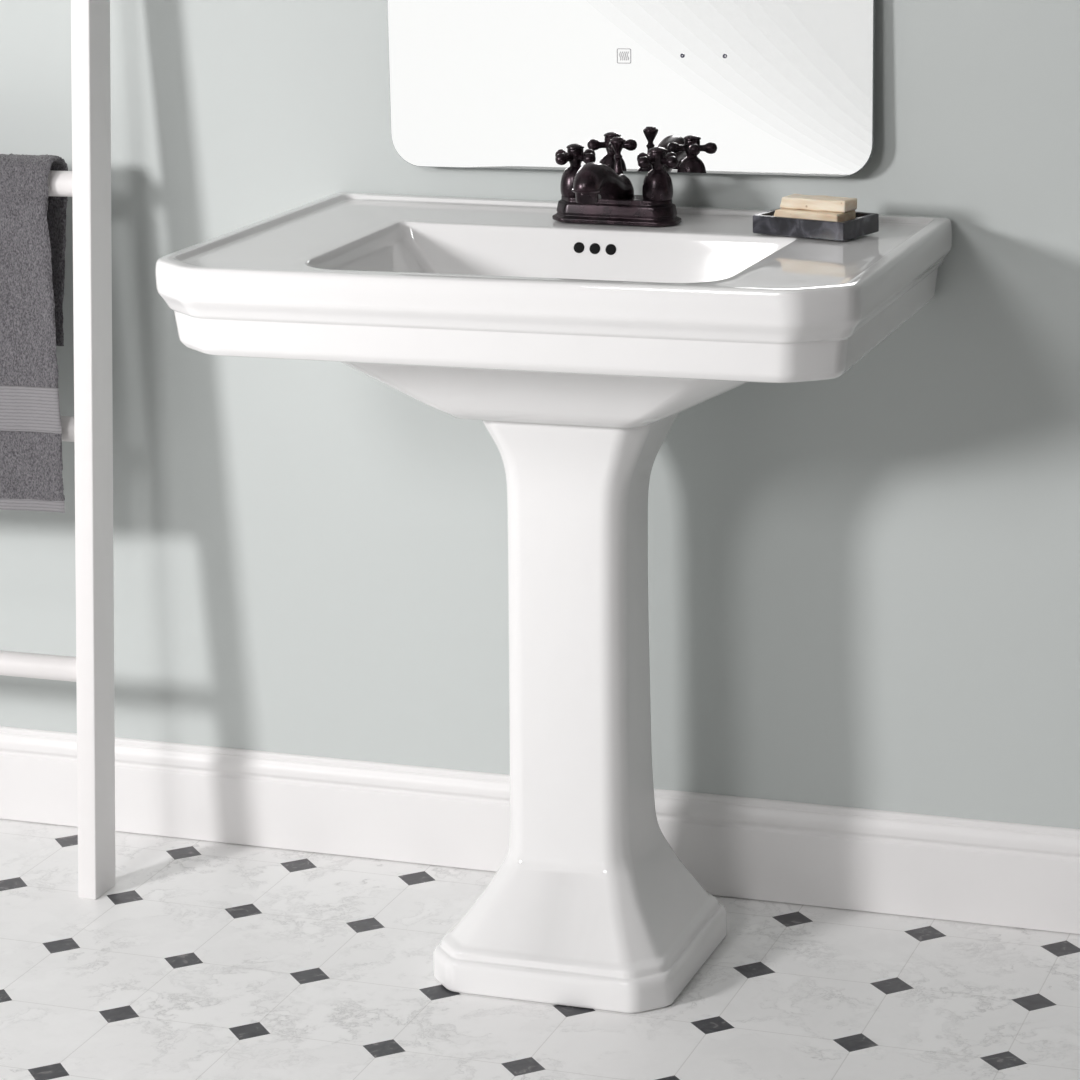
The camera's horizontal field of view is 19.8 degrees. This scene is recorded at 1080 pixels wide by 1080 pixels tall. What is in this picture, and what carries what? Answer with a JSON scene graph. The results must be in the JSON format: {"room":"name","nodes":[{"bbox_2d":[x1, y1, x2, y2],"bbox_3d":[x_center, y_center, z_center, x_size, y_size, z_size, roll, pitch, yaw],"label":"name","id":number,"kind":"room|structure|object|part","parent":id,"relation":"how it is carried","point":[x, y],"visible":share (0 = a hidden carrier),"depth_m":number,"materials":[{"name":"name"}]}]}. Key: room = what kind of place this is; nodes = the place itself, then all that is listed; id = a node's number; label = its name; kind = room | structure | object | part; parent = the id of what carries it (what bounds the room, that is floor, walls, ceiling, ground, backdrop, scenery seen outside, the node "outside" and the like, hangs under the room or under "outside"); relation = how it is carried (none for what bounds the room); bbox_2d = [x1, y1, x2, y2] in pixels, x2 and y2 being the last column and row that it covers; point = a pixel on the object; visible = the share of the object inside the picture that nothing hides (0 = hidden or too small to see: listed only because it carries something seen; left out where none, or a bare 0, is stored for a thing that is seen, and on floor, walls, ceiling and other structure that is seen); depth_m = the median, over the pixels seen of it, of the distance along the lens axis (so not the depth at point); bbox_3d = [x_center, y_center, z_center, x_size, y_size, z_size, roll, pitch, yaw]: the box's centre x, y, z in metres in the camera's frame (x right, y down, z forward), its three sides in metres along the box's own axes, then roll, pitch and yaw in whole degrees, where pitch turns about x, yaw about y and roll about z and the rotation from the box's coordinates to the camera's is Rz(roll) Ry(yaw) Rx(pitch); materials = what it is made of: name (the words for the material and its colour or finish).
{"room":"bathroom","nodes":[
{"label":"bathroom","id":0,"kind":"room"},
{"bbox_2d":[0,0,1079,828],"bbox_3d":[-0.379,-0.910,3.838,4.500,2.700,0.100,4,16,20],"label":"wall","id":1,"kind":"structure","parent":0,"point":[864,582],"depth_m":3.84,"materials":[{"name":"grey paint"}]},
{"bbox_2d":[0,726,1079,933],"bbox_3d":[-0.363,0.345,4.116,4.300,0.132,0.013,4,16,20],"label":"baseboard","id":2,"kind":"structure","parent":1,"relation":"attached to","point":[1008,874],"depth_m":4.00,"materials":[{"name":"white paint"}]},
{"bbox_2d":[387,0,874,176],"bbox_3d":[0.100,-0.774,3.631,0.605,0.682,0.027,4,14,20],"label":"mirror","id":3,"kind":"object","parent":1,"relation":"attached to","point":[739,87],"visible":1,"depth_m":3.67,"materials":[{"name":"silver mirror"}]},
{"bbox_2d":[0,819,1079,1079],"bbox_3d":[-1.179,1.029,1.998,4.500,0.060,4.950,4,16,20],"label":"floor","id":4,"kind":"structure","parent":0,"point":[203,960],"depth_m":3.64,"materials":[{"name":"tile"}]},
{"bbox_2d":[0,0,115,899],"bbox_3d":[-0.753,-0.434,3.920,0.456,1.760,0.246,4,16,20],"label":"ladder","id":5,"kind":"object","parent":4,"relation":"on","point":[88,184],"visible":1,"depth_m":3.89,"materials":[{"name":"white paint"}]},
{"bbox_2d":[0,153,67,512],"bbox_3d":[-0.729,-0.268,3.936,0.308,0.443,0.110,4,16,20],"label":"towel","id":6,"kind":"object","parent":5,"relation":"hanging from","point":[33,240],"visible":0.99,"depth_m":3.88,"materials":[{"name":"grey fabric"}]},
{"bbox_3d":[-0.556,-0.421,3.848,0.029,1.760,0.247,5,16,23],"label":"rail","id":7,"kind":"part","parent":5,"relation":"part of","materials":[{"name":"white paint"}]},
{"bbox_2d":[155,192,951,1012],"bbox_3d":[0.035,0.081,3.605,0.805,0.881,0.526,4,16,20],"label":"pedestal sink","id":8,"kind":"object","parent":4,"relation":"on","point":[578,348],"visible":0.98,"depth_m":3.56,"materials":[{"name":"white ceramic"}]},
{"bbox_2d":[155,192,951,427],"bbox_3d":[0.026,-0.245,3.519,0.805,0.207,0.526,4,16,20],"label":"basin","id":9,"kind":"object","parent":8,"relation":"in","point":[498,312],"depth_m":3.37,"materials":[{"name":"white ceramic"}]},
{"bbox_2d":[552,137,681,226],"bbox_3d":[0.073,-0.411,3.592,0.158,0.098,0.150,5,16,20],"label":"faucet","id":10,"kind":"object","parent":8,"relation":"on","point":[593,192],"visible":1,"depth_m":3.61,"materials":[{"name":"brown metal"}]},
{"bbox_3d":[0.042,-0.452,3.645,0.048,0.018,0.048,-1,15,1],"label":"cross handle","id":11,"kind":"part","parent":10,"relation":"part of","materials":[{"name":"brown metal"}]},
{"bbox_3d":[0.073,-0.413,3.590,0.039,0.058,0.143,5,16,20],"label":"spout","id":12,"kind":"part","parent":10,"relation":"part of","materials":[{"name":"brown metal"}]},
{"bbox_3d":[0.090,-0.389,3.643,0.154,0.029,0.057,5,16,20],"label":"plate","id":13,"kind":"part","parent":10,"relation":"part of","materials":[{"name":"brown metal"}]},
{"bbox_3d":[0.091,-0.445,3.634,0.019,0.054,0.019,5,16,20],"label":"lift rod","id":14,"kind":"part","parent":10,"relation":"part of","materials":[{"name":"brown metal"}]},
{"bbox_3d":[0.137,-0.444,3.611,0.048,0.018,0.048,-1,15,1],"label":"cross handle","id":15,"kind":"part","parent":10,"relation":"part of","materials":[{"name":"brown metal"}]},
{"bbox_2d":[753,208,878,240],"bbox_3d":[0.314,-0.361,3.534,0.122,0.021,0.076,10,18,36],"label":"soap dish","id":16,"kind":"object","parent":8,"relation":"on","point":[864,223],"visible":0.83,"depth_m":3.50,"materials":[{"name":"black stone"}]},
{"bbox_2d":[774,208,855,221],"bbox_3d":[0.312,-0.369,3.529,0.089,0.017,0.041,10,18,36],"label":"soap bar","id":17,"kind":"object","parent":16,"relation":"in","point":[782,212],"visible":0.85,"depth_m":3.51,"materials":[{"name":"beige wax"}]},
{"bbox_2d":[780,194,856,212],"bbox_3d":[0.317,-0.384,3.527,0.087,0.014,0.030,9,18,34],"label":"soap bar","id":18,"kind":"object","parent":17,"relation":"on","point":[794,201],"visible":1,"depth_m":3.51,"materials":[{"name":"beige wax"}]}
]}

